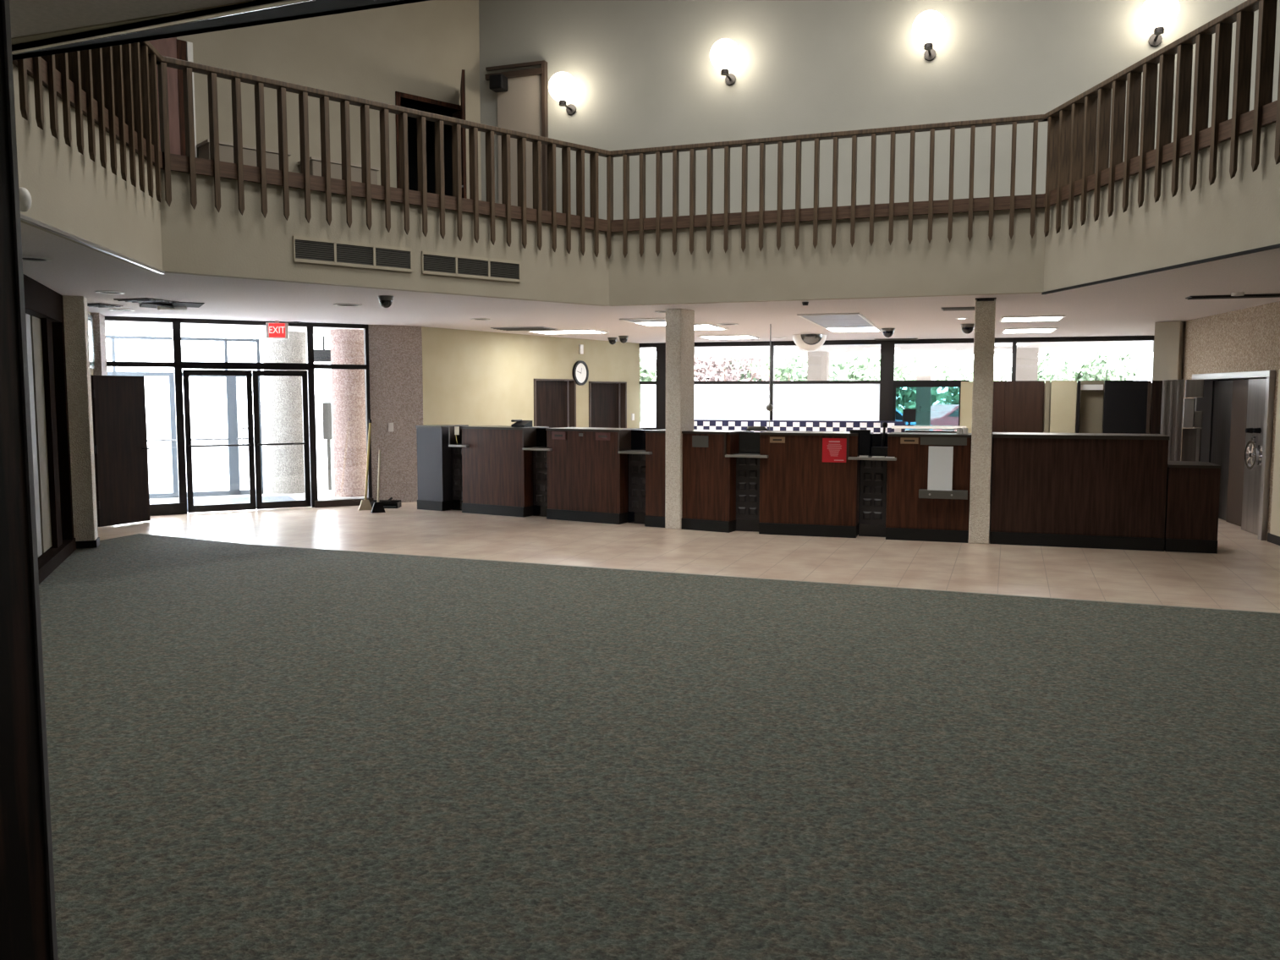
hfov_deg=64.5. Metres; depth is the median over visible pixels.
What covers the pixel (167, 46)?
wood panel
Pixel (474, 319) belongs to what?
recessed light
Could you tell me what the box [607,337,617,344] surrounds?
dome camera
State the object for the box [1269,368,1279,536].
trim
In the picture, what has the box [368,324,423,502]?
wall
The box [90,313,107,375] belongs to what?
wall
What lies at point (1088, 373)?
tree
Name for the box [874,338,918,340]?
ceiling vent
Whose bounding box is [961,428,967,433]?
mug
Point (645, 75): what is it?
wall
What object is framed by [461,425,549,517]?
counter
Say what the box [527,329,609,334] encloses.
ceiling light
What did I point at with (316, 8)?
trim
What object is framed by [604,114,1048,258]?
balcony railing
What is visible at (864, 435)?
monitor
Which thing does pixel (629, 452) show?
shelf
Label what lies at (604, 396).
door
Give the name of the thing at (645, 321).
ceiling light
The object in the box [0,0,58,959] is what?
door frame
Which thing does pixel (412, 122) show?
wall
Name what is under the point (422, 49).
wall
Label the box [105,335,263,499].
window
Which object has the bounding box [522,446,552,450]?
shelf
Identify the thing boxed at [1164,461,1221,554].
counter
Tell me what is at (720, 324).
recessed light
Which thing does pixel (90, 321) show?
window
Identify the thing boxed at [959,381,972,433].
wall
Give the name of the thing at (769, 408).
pole
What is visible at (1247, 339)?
wall
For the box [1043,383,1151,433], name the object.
wall
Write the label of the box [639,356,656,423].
tree
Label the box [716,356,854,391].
tree
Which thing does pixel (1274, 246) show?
trim
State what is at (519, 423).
desk phone
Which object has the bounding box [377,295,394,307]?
dome camera
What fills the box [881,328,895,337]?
dome camera
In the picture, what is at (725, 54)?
globe lamp
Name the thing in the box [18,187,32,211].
emergency light
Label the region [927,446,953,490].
board
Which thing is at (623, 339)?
dome camera
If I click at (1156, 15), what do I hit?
globe lamp
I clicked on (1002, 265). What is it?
wall
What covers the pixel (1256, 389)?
door
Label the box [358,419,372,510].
broom
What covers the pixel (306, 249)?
air vent
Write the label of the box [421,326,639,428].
wall
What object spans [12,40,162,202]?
balcony railing
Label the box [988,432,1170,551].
counter
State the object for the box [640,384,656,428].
roller blind
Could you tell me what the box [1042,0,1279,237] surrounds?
balcony railing
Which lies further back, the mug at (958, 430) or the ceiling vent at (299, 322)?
the ceiling vent at (299, 322)
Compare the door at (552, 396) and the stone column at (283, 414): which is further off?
the door at (552, 396)
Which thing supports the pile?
on the counter at (801, 494)
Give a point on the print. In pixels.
(829, 441)
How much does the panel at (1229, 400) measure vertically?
1.869 m
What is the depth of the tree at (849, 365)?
42.76 m
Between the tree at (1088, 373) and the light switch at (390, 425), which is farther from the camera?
the tree at (1088, 373)
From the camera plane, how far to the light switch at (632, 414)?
21.07 m
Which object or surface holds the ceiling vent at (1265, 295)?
in the ceiling
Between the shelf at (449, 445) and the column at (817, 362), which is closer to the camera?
the shelf at (449, 445)
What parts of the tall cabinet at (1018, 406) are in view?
door, door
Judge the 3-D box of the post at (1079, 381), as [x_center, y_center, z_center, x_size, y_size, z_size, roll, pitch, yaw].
[6.555,-0.539,15.233,0.041,1.895,0.060,2,5,18]
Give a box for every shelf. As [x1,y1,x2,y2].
[448,444,469,447]
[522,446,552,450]
[618,450,652,454]
[725,453,768,457]
[847,455,896,461]
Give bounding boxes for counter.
[415,424,468,510]
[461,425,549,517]
[545,427,642,524]
[644,428,750,532]
[758,430,860,538]
[885,432,971,543]
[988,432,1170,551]
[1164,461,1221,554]
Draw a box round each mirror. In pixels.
[792,334,826,351]
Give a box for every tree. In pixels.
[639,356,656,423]
[652,356,780,390]
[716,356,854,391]
[829,355,903,380]
[1010,352,1141,383]
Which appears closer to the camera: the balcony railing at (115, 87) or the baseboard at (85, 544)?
the balcony railing at (115, 87)
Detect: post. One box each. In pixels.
[1043,380,1049,433]
[1075,380,1081,433]
[1146,380,1151,433]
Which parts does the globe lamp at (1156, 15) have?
globe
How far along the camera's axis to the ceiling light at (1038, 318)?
14.02 m
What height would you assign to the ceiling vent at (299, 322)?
0.021 m
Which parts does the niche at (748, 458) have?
studded panel, recess panel, panel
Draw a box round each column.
[262,331,306,494]
[329,329,366,496]
[807,351,829,380]
[915,355,932,430]
[1016,347,1038,380]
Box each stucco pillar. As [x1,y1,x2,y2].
[664,308,694,529]
[968,300,995,543]
[1152,320,1184,416]
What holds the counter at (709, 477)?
on the floor
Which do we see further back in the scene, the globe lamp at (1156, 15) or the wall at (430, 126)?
the wall at (430, 126)
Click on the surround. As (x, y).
(1204, 404)
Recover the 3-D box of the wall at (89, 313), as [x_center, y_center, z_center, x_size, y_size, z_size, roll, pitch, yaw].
[-4.157,-0.134,5.412,0.250,2.750,18.094,-2,5,-21]
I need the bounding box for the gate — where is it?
[1160,379,1204,461]
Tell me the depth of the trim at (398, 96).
13.75 m
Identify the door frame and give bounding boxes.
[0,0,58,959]
[484,60,548,210]
[533,379,576,427]
[564,380,569,427]
[588,381,626,428]
[615,383,620,428]
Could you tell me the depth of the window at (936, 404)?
19.53 m
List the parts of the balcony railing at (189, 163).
handrail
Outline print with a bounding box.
[826,440,843,461]
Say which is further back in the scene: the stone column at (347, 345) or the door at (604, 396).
the door at (604, 396)
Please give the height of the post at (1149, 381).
1.891 m
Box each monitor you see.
[849,429,870,456]
[902,409,916,426]
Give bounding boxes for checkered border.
[693,419,905,433]
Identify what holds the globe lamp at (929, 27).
attached to the wall at (645, 75)
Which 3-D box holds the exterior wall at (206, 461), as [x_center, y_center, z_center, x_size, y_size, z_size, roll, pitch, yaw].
[0.000,-2.861,56.210,120.000,0.180,67.500,0,5,0]
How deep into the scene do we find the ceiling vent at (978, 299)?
11.17 m
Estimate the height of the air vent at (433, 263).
0.226 m
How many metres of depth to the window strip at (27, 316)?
9.57 m
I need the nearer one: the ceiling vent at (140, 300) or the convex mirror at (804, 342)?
the ceiling vent at (140, 300)
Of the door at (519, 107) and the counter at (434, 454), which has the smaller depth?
the door at (519, 107)
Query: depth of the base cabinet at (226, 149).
11.84 m
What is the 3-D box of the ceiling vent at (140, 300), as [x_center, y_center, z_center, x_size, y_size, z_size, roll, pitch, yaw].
[-5.555,-2.015,11.445,0.450,0.021,0.500,2,5,17]
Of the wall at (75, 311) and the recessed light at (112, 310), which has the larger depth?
the recessed light at (112, 310)
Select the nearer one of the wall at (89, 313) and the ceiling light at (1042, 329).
the wall at (89, 313)
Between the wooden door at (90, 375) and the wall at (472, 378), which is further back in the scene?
the wall at (472, 378)
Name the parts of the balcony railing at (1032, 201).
handrail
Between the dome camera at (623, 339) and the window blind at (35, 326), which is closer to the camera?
the window blind at (35, 326)
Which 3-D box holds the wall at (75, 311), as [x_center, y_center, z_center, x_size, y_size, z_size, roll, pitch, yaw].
[-6.161,-0.622,11.153,0.235,2.750,0.260,-2,5,-21]
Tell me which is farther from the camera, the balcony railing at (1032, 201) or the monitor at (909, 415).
the monitor at (909, 415)
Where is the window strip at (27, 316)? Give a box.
[25,313,42,557]
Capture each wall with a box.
[12,64,162,270]
[62,295,98,541]
[87,311,93,375]
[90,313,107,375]
[146,414,774,476]
[159,169,609,306]
[176,0,481,200]
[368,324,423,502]
[400,102,420,191]
[420,106,452,196]
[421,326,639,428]
[478,0,1279,219]
[609,208,1045,306]
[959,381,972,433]
[1043,122,1279,291]
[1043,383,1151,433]
[1049,380,1162,433]
[1078,380,1104,433]
[1181,301,1279,540]
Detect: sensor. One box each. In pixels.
[578,344,583,354]
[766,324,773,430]
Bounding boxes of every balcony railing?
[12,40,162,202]
[156,55,612,257]
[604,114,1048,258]
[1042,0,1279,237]
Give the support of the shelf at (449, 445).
attached to the niche at (457, 478)
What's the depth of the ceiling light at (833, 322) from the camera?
14.68 m
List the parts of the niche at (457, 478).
studded panel, recess panel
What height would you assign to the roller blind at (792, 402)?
0.908 m
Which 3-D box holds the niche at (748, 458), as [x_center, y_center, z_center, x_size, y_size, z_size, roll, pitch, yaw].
[1.373,0.018,12.605,0.541,1.230,0.670,2,5,18]
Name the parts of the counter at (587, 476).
name plate, name plate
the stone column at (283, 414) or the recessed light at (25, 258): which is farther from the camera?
the stone column at (283, 414)
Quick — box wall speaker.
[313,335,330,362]
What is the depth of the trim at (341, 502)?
15.37 m
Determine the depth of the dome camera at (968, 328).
15.27 m
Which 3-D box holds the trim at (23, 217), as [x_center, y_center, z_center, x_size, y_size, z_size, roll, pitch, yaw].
[-3.685,-1.571,6.297,0.030,0.024,4.876,-1,5,-9]
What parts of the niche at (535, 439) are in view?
studded panel, recess panel, panel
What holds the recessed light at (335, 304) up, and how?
in the ceiling
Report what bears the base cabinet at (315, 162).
on the floor
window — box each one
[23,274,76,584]
[87,313,94,368]
[104,316,372,516]
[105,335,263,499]
[639,335,1154,433]
[891,381,966,430]
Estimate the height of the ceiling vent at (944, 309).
0.021 m
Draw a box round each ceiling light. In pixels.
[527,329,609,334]
[619,318,665,326]
[694,323,728,330]
[697,335,759,339]
[796,313,881,332]
[999,315,1065,322]
[1001,327,1058,333]
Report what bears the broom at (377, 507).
on the floor
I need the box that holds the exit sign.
[265,320,288,338]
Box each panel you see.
[148,37,181,154]
[1208,379,1248,526]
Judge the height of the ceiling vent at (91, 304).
0.021 m
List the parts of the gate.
ribbed panel, dark plate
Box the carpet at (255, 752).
[38,533,1279,959]
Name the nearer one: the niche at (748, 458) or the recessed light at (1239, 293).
the recessed light at (1239, 293)
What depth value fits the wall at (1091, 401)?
15.33 m
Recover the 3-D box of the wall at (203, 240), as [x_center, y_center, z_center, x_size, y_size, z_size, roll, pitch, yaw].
[-2.264,-2.371,10.388,5.061,0.874,0.115,-4,7,-42]
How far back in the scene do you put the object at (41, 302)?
10.36 m
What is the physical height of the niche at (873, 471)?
1.230 m
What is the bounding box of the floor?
[97,489,1279,613]
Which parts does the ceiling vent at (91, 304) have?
plate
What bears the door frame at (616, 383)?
attached to the wall at (472, 378)
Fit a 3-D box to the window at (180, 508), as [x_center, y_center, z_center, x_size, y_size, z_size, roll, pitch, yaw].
[-5.752,-0.925,14.724,3.647,2.750,0.110,-3,6,-29]
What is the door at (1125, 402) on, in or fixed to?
in the wall at (1063, 412)
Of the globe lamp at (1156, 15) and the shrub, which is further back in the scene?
the shrub
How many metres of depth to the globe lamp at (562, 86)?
13.55 m
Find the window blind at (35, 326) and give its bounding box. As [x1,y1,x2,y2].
[30,315,51,553]
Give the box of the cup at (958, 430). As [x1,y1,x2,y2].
[956,428,961,433]
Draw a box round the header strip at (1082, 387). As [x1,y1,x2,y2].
[1080,384,1103,390]
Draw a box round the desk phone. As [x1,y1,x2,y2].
[510,419,532,427]
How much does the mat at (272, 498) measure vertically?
0.011 m
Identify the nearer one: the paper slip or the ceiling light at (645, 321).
the paper slip
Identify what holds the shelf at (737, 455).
attached to the niche at (748, 458)
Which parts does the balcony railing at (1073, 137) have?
handrail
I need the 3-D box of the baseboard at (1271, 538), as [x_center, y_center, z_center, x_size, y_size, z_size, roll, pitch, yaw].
[6.422,1.016,7.525,0.020,0.100,8.583,1,5,11]
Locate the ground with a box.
[148,476,334,493]
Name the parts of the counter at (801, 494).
name plate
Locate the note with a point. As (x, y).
(456, 428)
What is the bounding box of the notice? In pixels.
[822,438,846,462]
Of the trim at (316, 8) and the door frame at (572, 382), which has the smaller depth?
the trim at (316, 8)
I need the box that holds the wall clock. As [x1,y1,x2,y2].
[571,360,588,385]
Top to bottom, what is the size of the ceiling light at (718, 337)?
0.019 m
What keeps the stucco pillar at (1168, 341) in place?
on the floor
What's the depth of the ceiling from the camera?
12.28 m
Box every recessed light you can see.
[21,255,52,262]
[95,291,124,294]
[109,308,134,311]
[333,303,362,307]
[471,318,489,320]
[654,310,665,313]
[716,323,738,325]
[1230,291,1244,296]
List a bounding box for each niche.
[448,426,469,510]
[521,427,552,516]
[617,429,652,524]
[724,432,768,532]
[846,433,896,537]
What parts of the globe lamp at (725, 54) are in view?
globe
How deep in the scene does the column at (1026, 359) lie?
24.11 m
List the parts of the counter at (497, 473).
panel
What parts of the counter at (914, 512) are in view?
name plate, panel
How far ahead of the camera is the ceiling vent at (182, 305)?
11.81 m
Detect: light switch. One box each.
[388,423,393,431]
[631,413,634,420]
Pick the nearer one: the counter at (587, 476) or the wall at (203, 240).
the wall at (203, 240)
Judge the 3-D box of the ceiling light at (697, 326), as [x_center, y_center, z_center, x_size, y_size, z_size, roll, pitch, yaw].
[0.921,-2.395,15.907,0.660,0.019,1.260,2,5,17]
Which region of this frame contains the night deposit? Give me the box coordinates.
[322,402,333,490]
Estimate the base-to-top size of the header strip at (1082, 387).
0.080 m
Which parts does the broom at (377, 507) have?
handle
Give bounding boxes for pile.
[746,426,768,430]
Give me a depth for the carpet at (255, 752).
4.63 m
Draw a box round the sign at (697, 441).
[692,435,708,447]
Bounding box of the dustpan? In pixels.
[369,497,401,508]
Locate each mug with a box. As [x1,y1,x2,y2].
[954,428,961,433]
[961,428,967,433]
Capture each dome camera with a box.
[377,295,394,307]
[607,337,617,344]
[618,335,628,343]
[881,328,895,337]
[960,323,974,334]
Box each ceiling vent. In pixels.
[87,302,123,307]
[113,297,180,303]
[139,302,204,310]
[285,321,306,324]
[490,326,557,330]
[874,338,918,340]
[941,307,974,311]
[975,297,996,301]
[1185,293,1279,299]
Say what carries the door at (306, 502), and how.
attached to the window at (180, 508)
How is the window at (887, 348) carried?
attached to the wall window
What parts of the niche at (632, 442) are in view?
recess panel, studded panel, panel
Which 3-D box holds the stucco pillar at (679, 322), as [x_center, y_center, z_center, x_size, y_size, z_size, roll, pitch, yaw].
[0.505,-0.766,12.857,0.218,2.749,0.380,3,6,30]
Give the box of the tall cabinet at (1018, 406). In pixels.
[989,380,1044,500]
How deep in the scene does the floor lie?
10.89 m
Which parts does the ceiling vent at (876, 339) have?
plate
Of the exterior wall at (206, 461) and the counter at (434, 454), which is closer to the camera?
the counter at (434, 454)
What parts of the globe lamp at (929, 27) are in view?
globe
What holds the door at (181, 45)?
in the wall at (422, 49)
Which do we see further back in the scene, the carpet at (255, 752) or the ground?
the ground
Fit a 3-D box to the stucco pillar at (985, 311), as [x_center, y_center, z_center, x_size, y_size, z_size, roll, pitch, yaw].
[3.893,-0.656,11.559,0.218,2.749,0.300,2,5,18]
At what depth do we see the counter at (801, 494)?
12.13 m
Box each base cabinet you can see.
[196,138,291,171]
[297,156,379,185]
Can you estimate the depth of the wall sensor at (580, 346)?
19.44 m
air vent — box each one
[292,236,412,272]
[421,251,520,282]
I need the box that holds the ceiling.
[9,0,1279,357]
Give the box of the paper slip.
[871,455,884,457]
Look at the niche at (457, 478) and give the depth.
14.79 m
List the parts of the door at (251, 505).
pull handle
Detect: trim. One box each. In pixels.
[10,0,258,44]
[11,0,430,60]
[20,214,164,274]
[143,533,1279,613]
[186,41,197,157]
[314,497,373,507]
[395,91,461,188]
[1041,243,1279,294]
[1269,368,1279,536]
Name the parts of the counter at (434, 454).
panel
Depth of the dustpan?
15.31 m
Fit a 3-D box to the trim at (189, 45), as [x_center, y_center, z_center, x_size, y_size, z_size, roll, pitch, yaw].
[-5.199,-3.928,11.794,0.062,2.230,0.070,-4,7,-42]
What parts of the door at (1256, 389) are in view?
dial knob, dial knob, wheel plate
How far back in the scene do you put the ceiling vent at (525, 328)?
16.17 m
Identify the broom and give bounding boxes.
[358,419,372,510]
[370,450,385,513]
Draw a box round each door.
[90,374,98,527]
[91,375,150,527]
[176,38,186,155]
[182,369,256,512]
[252,370,310,509]
[460,69,466,198]
[497,74,542,209]
[536,380,567,428]
[591,383,618,428]
[1102,380,1148,433]
[1241,378,1266,534]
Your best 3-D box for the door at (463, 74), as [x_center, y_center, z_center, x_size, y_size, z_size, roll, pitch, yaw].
[-2.446,-4.214,13.823,0.133,2.417,0.850,-1,5,-11]
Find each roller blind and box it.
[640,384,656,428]
[693,384,769,420]
[774,384,879,421]
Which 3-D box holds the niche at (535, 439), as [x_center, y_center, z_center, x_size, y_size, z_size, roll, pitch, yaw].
[-1.254,-0.108,14.085,0.473,1.230,0.670,3,6,30]
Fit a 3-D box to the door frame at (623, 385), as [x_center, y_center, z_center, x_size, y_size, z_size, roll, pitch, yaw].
[-0.718,-1.005,20.436,0.220,1.941,1.315,3,6,33]
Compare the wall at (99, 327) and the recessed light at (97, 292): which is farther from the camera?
the wall at (99, 327)
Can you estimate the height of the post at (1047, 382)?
1.896 m
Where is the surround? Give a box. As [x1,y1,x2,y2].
[1192,370,1275,540]
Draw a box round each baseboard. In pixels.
[75,537,99,549]
[1267,532,1279,545]
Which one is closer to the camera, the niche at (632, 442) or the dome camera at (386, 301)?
the dome camera at (386, 301)
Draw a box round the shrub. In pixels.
[831,354,1060,381]
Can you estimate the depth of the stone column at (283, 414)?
17.26 m
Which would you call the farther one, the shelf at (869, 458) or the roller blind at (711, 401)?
the roller blind at (711, 401)
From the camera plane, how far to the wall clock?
19.46 m
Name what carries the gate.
attached to the surround
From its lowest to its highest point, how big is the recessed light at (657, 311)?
0.011 m
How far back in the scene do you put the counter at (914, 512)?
11.71 m
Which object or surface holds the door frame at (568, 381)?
attached to the wall at (472, 378)
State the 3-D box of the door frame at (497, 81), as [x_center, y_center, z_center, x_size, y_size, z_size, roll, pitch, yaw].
[-1.744,-4.397,14.172,0.910,2.762,0.218,1,5,16]
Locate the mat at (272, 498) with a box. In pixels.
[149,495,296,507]
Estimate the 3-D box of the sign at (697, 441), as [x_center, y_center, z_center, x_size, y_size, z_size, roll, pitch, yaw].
[0.747,-0.477,12.572,0.220,0.140,0.010,3,6,30]
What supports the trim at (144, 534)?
on the floor
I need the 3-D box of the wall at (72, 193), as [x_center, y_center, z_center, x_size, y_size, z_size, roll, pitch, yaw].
[-3.742,-2.020,6.249,0.115,0.874,4.876,-1,5,-9]
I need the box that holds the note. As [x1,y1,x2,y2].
[454,426,459,444]
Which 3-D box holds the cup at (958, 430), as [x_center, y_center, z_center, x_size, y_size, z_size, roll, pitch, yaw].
[3.717,-0.573,11.813,0.060,0.070,0.060,2,5,18]
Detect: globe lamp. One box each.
[548,71,576,115]
[709,38,740,85]
[911,10,945,60]
[1140,0,1179,46]
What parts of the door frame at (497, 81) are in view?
motor, rail, post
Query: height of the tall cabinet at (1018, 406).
1.896 m
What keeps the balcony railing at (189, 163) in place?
attached to the wall at (203, 240)
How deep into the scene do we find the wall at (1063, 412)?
15.20 m
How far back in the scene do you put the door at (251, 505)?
14.57 m
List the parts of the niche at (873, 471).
studded panel, recess panel, panel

